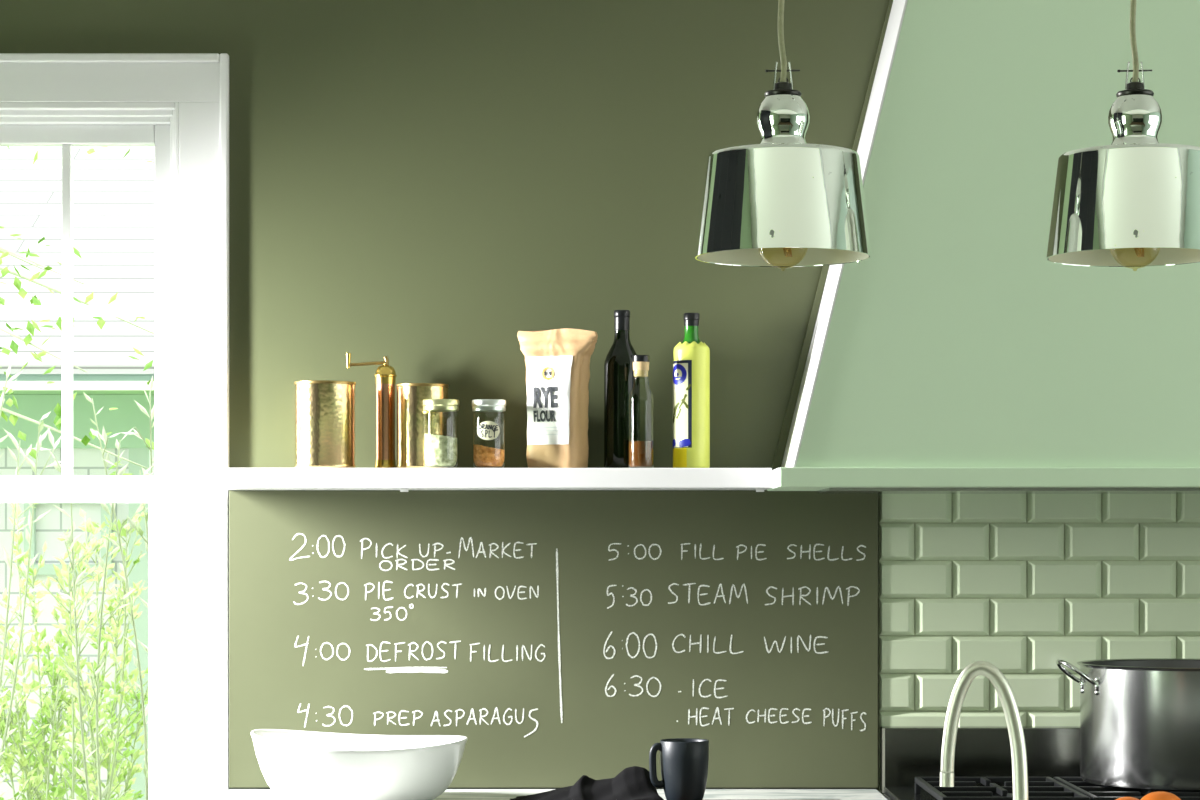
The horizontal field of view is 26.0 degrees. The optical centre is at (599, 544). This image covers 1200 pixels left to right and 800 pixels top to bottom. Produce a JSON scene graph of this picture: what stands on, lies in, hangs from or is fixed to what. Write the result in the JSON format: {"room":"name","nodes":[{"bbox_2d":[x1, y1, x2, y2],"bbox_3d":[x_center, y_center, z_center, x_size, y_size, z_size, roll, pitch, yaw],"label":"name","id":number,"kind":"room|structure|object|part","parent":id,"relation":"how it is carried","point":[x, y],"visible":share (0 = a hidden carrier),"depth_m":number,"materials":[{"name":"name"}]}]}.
{"room":"kitchen","nodes":[
{"label":"kitchen","id":0,"kind":"room"},
{"bbox_2d":[0,0,889,790],"bbox_3d":[0.733,0.037,5.447,5.235,2.750,0.150,0,0,0],"label":"wall","id":1,"kind":"structure","parent":0,"point":[423,186],"depth_m":5.37,"materials":[{"name":"green paint"}]},
{"bbox_2d":[0,53,228,799],"bbox_3d":[-1.112,-0.093,5.422,0.693,1.839,0.200,0,0,0],"label":"window","id":2,"kind":"structure","parent":1,"relation":"in","point":[177,104],"depth_m":5.36,"materials":[{"name":"white paint"}]},
{"bbox_3d":[-1.103,0.328,5.409,0.421,0.909,0.034,0,0,0],"label":"sash frame","id":3,"kind":"part","parent":2,"relation":"part of","materials":[{"name":"white paint"}]},
{"bbox_3d":[-1.103,-0.491,5.447,0.421,0.774,0.040,0,0,0],"label":"sash frame","id":4,"kind":"part","parent":2,"relation":"part of","materials":[{"name":"white paint"}]},
{"bbox_3d":[-0.826,-0.051,5.365,0.084,1.725,0.014,0,0,0],"label":"casing leg","id":5,"kind":"part","parent":2,"relation":"part of","materials":[{"name":"white paint"}]},
{"bbox_2d":[215,468,771,491],"bbox_3d":[-0.211,-0.130,5.264,1.105,0.047,0.214,0,0,0],"label":"wall shelf","id":6,"kind":"object","parent":1,"relation":"attached to","point":[402,479],"visible":1,"depth_m":5.16,"materials":[{"name":"white paint"}]},
{"bbox_2d":[294,380,355,467],"bbox_3d":[-0.556,-0.241,5.257,0.125,0.176,0.125,0,0,0],"label":"canister","id":7,"kind":"object","parent":6,"relation":"on","point":[324,409],"visible":0.87,"depth_m":5.20,"materials":[{"name":"gold metal"}]},
{"bbox_2d":[346,353,396,467],"bbox_3d":[-0.467,-0.273,5.320,0.106,0.239,0.050,0,0,0],"label":"pepper mill","id":8,"kind":"object","parent":6,"relation":"on","point":[385,375],"visible":0.88,"depth_m":5.30,"materials":[{"name":"gold metal"}]},
{"bbox_3d":[-0.515,-0.377,5.320,0.011,0.031,0.011,0,0,0],"label":"crank handle","id":9,"kind":"part","parent":8,"relation":"part of","materials":[{"name":"gold metal"}]},
{"bbox_3d":[-0.473,-0.376,5.320,0.080,0.022,0.009,0,0,0],"label":"crank arm","id":10,"kind":"part","parent":8,"relation":"part of","materials":[{"name":"gold metal"}]},
{"bbox_2d":[396,383,448,467],"bbox_3d":[-0.361,-0.239,5.284,0.107,0.173,0.107,0,0,0],"label":"canister","id":11,"kind":"object","parent":6,"relation":"on","point":[410,396],"visible":0.78,"depth_m":5.24,"materials":[{"name":"gold metal"}]},
{"bbox_2d":[423,399,458,467],"bbox_3d":[-0.318,-0.222,5.200,0.073,0.138,0.073,0,0,0],"label":"glass jar","id":12,"kind":"object","parent":6,"relation":"on","point":[440,450],"visible":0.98,"depth_m":5.17,"materials":[{"name":"glass"}]},
{"bbox_3d":[-0.318,-0.279,5.200,0.073,0.023,0.073,0,0,0],"label":"lid","id":13,"kind":"part","parent":12,"relation":"part of","materials":[{"name":"metal"}]},
{"bbox_2d":[472,399,505,466],"bbox_3d":[-0.223,-0.222,5.217,0.069,0.138,0.069,0,0,0],"label":"glass jar","id":14,"kind":"object","parent":6,"relation":"on","point":[484,456],"visible":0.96,"depth_m":5.19,"materials":[{"name":"glass"}]},
{"bbox_2d":[517,328,597,467],"bbox_3d":[-0.087,-0.295,5.258,0.174,0.284,0.103,0,0,22],"label":"flour bag","id":15,"kind":"object","parent":6,"relation":"on","point":[557,361],"visible":0.99,"depth_m":5.22,"materials":[{"name":"paper"}]},
{"bbox_2d":[604,310,639,467],"bbox_3d":[0.045,-0.315,5.290,0.073,0.324,0.073,0,0,0],"label":"oil bottle","id":16,"kind":"object","parent":6,"relation":"on","point":[621,405],"visible":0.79,"depth_m":5.26,"materials":[{"name":"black glass"}]},
{"bbox_2d":[628,355,653,466],"bbox_3d":[0.082,-0.267,5.204,0.052,0.227,0.052,0,0,0],"label":"vinegar bottle","id":17,"kind":"object","parent":6,"relation":"on","point":[640,452],"visible":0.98,"depth_m":5.19,"materials":[{"name":"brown glass"}]},
{"bbox_2d":[673,313,709,467],"bbox_3d":[0.184,-0.311,5.253,0.075,0.316,0.075,0,0,0],"label":"oil bottle","id":18,"kind":"object","parent":6,"relation":"on","point":[691,357],"visible":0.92,"depth_m":5.22,"materials":[{"name":"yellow glass"}]},
{"bbox_2d":[681,313,699,343],"bbox_3d":[0.185,-0.412,5.254,0.066,0.114,0.066,0,0,0],"label":"bottle neck","id":19,"kind":"object","parent":18,"relation":"on","point":[691,320],"depth_m":5.24,"materials":[{"name":"green glass"}]},
{"bbox_2d":[229,490,877,787],"bbox_3d":[-0.096,0.194,5.361,1.336,0.612,0.021,0,0,0],"label":"chalkboard","id":20,"kind":"object","parent":1,"relation":"attached to","point":[566,635],"visible":1,"depth_m":5.35,"materials":[{"name":"green paint"}]},
{"bbox_2d":[767,0,1199,493],"bbox_3d":[1.039,-0.721,5.171,1.394,1.231,0.399,0,0,0],"label":"range hood","id":21,"kind":"object","parent":1,"relation":"attached to","point":[956,357],"visible":0.8,"depth_m":4.99,"materials":[{"name":"green paint"}]},
{"bbox_2d":[879,494,1199,792],"bbox_3d":[1.163,0.190,5.363,1.172,0.643,0.014,0,0,0],"label":"tile backsplash","id":22,"kind":"structure","parent":1,"relation":"attached to","point":[933,541],"depth_m":5.36,"materials":[{"name":"tile"}]},
{"bbox_2d":[879,494,1199,786],"bbox_3d":[1.163,0.190,5.371,1.174,0.645,0.002,0,0,0],"label":"grout","id":23,"kind":"structure","parent":1,"relation":"attached to","point":[952,494],"depth_m":5.37,"materials":[{"name":"tile"}]},
{"bbox_3d":[0.733,-1.398,1.572,5.235,0.120,7.900,0,0,0],"label":"ceiling","id":24,"kind":"structure","parent":0,"visible":0},
{"bbox_2d":[695,0,870,268],"bbox_3d":[0.241,-0.849,3.422,0.232,0.978,0.232,0,0,0],"label":"pendant lamp","id":25,"kind":"object","parent":24,"relation":"hanging from","point":[783,200],"visible":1,"depth_m":3.34,"materials":[{"name":"metal"}]},
{"bbox_3d":[0.240,-0.958,3.422,0.012,0.700,0.008,0,0,0],"label":"cord","id":26,"kind":"part","parent":25,"relation":"part of","materials":[{"name":"white plastic"}]},
{"bbox_3d":[0.241,-0.448,3.422,0.232,0.138,0.232,0,0,0],"label":"lamp shade","id":27,"kind":"part","parent":25,"relation":"part of","materials":[{"name":"metal"}]},
{"bbox_2d":[1046,0,1199,268],"bbox_3d":[0.704,-0.849,3.422,0.232,0.978,0.232,0,0,0],"label":"pendant lamp","id":28,"kind":"object","parent":24,"relation":"hanging from","point":[1134,200],"visible":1,"depth_m":3.34,"materials":[{"name":"metal"}]},
{"bbox_3d":[0.704,-0.448,3.422,0.232,0.138,0.232,0,0,0],"label":"lamp shade","id":29,"kind":"part","parent":28,"relation":"part of","materials":[{"name":"metal"}]},
{"bbox_3d":[0.703,-0.958,3.422,0.012,0.700,0.008,0,0,0],"label":"cord","id":30,"kind":"part","parent":28,"relation":"part of","materials":[{"name":"white plastic"}]},
{"bbox_3d":[0.733,1.462,1.572,5.235,0.100,7.900,0,0,0],"label":"floor","id":31,"kind":"structure","parent":0,"visible":0},
{"bbox_2d":[880,726,1199,799],"bbox_3d":[1.034,0.893,4.995,0.915,1.038,0.728,0,0,0],"label":"gas range","id":32,"kind":"object","parent":31,"relation":"on","point":[910,756],"visible":0.7,"depth_m":5.31,"materials":[{"name":"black metal"}]},
{"bbox_2d":[884,787,1012,799],"bbox_3d":[1.034,0.500,5.011,0.910,0.013,0.599,0,0,0],"label":"cooktop","id":33,"kind":"object","parent":32,"relation":"in","point":[891,793],"depth_m":5.15,"materials":[{"name":"black metal"}]},
{"bbox_2d":[1056,658,1199,790],"bbox_3d":[1.128,0.339,5.032,0.405,0.240,0.405,0,0,35],"label":"stock pot","id":34,"kind":"object","parent":32,"relation":"on","point":[1140,718],"visible":1,"depth_m":4.88,"materials":[{"name":"silver metal"}]},
{"bbox_3d":[0.907,0.243,4.985,0.062,0.048,0.087,0,0,-12],"label":"handle","id":35,"kind":"part","parent":34,"relation":"part of","materials":[{"name":"silver metal"}]},
{"bbox_3d":[-0.093,0.972,5.034,1.323,0.879,0.636,0,0,0],"label":"base cabinet","id":36,"kind":"object","parent":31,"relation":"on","visible":0},
{"bbox_2d":[214,789,887,799],"bbox_3d":[-0.097,0.517,5.034,1.335,0.030,0.634,0,0,0],"label":"countertop","id":37,"kind":"structure","parent":36,"relation":"on","point":[231,794],"depth_m":5.23,"materials":[{"name":"white stone"}]},
{"bbox_2d":[251,729,467,799],"bbox_3d":[-0.467,0.431,5.047,0.420,0.142,0.396,0,0,0],"label":"serving bowl","id":38,"kind":"object","parent":37,"relation":"on","point":[295,764],"visible":1,"depth_m":4.90,"materials":[{"name":"white ceramic"}]},
{"bbox_2d":[510,766,663,799],"bbox_3d":[-0.028,0.464,4.964,0.325,0.072,0.277,0,0,0],"label":"kitchen towel","id":39,"kind":"object","parent":37,"relation":"on","point":[632,783],"visible":0.98,"depth_m":4.93,"materials":[{"name":"black fabric"}]},
{"bbox_2d":[649,738,708,799],"bbox_3d":[0.157,0.428,4.922,0.100,0.118,0.092,0,0,29],"label":"coffee mug","id":40,"kind":"object","parent":37,"relation":"on","point":[684,761],"visible":1,"depth_m":4.88,"materials":[{"name":"black ceramic"}]},
{"bbox_3d":[0.107,0.416,4.909,0.030,0.086,0.011,0,0,-12],"label":"mug handle","id":41,"kind":"part","parent":40,"relation":"part of","materials":[{"name":"black ceramic"}]},
{"bbox_2d":[703,799,839,799],"bbox_3d":[0.297,0.494,4.867,0.336,0.015,0.230,0,0,0],"label":"cutting board","id":42,"kind":"object","parent":37,"relation":"on","point":[703,799],"visible":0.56,"depth_m":4.97,"materials":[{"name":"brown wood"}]},
{"bbox_3d":[0.550,0.952,3.292,2.100,0.920,0.960,0,0,0],"label":"kitchen island","id":43,"kind":"object","parent":31,"relation":"on","visible":0},
{"bbox_2d":[940,661,1028,799],"bbox_3d":[0.552,0.325,3.477,0.194,0.339,0.052,0,0,25],"label":"tap","id":44,"kind":"object","parent":43,"relation":"on","point":[996,677],"visible":1,"depth_m":3.48,"materials":[{"name":"silver metal"}]},
{"bbox_3d":[0.467,0.316,3.502,0.019,0.019,0.019,0,0,0],"label":"spout","id":45,"kind":"part","parent":44,"relation":"part of","materials":[{"name":"silver metal"}]},
{"bbox_3d":[0.732,0.435,3.472,0.204,0.113,0.204,0,0,0],"label":"fruit stand","id":46,"kind":"object","parent":43,"relation":"on","visible":0},
{"bbox_2d":[1116,797,1138,799],"bbox_3d":[0.713,0.369,3.512,0.060,0.056,0.060,0,0,0],"label":"mandarin","id":47,"kind":"object","parent":46,"relation":"on","point":[1121,798],"visible":1,"depth_m":3.50,"materials":[{"name":"orange food"}]},
{"bbox_2d":[1140,791,1180,799],"bbox_3d":[0.749,0.363,3.472,0.071,0.067,0.071,0,0,0],"label":"mandarin","id":48,"kind":"object","parent":46,"relation":"on","point":[1159,795],"visible":1,"depth_m":3.46,"materials":[{"name":"orange food"}]},
{"label":"outside","id":49,"kind":"structure","parent":0,"visible":0},
{"bbox_3d":[-1.500,1.612,11.447,15.000,0.300,11.850,0,0,0],"label":"ground","id":50,"kind":"structure","parent":49,"visible":0},
{"bbox_2d":[0,364,61,796],"bbox_3d":[-1.545,0.503,6.447,0.434,1.920,0.206,0,0,0],"label":"shrub","id":51,"kind":"object","parent":50,"relation":"on","point":[28,537],"visible":0.9,"depth_m":6.48,"materials":[{"name":"green plant"}]},
{"bbox_2d":[0,503,148,799],"bbox_3d":[-1.453,0.664,6.841,0.598,1.599,0.572,0,0,0],"label":"leafy shrub","id":52,"kind":"object","parent":50,"relation":"on","point":[32,780],"visible":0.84,"depth_m":6.84,"materials":[{"name":"green plant"}]},
{"bbox_2d":[0,146,154,799],"bbox_3d":[-3.100,-0.141,10.252,4.800,3.206,3.440,0,0,0],"label":"house","id":53,"kind":"structure","parent":50,"relation":"on","point":[114,195],"depth_m":8.97,"materials":[{"name":"white"}]},
{"bbox_3d":[-1.832,-0.038,8.957,0.300,0.280,0.030,0,0,0],"label":"vent frame","id":54,"kind":"part","parent":53,"relation":"part of","materials":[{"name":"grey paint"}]},
{"bbox_2d":[0,146,154,475],"bbox_3d":[-2.006,-0.375,7.623,1.650,3.678,0.719,0,0,0],"label":"tree","id":55,"kind":"object","parent":50,"relation":"on","point":[31,327],"visible":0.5,"depth_m":7.55,"materials":[{"name":"green plant"}]},
{"bbox_2d":[49,376,154,799],"bbox_3d":[-1.139,0.525,6.310,0.391,1.876,0.186,0,0,0],"label":"plant","id":56,"kind":"object","parent":50,"relation":"on","point":[70,541],"visible":0.66,"depth_m":6.32,"materials":[{"name":"green plant"}]}
]}

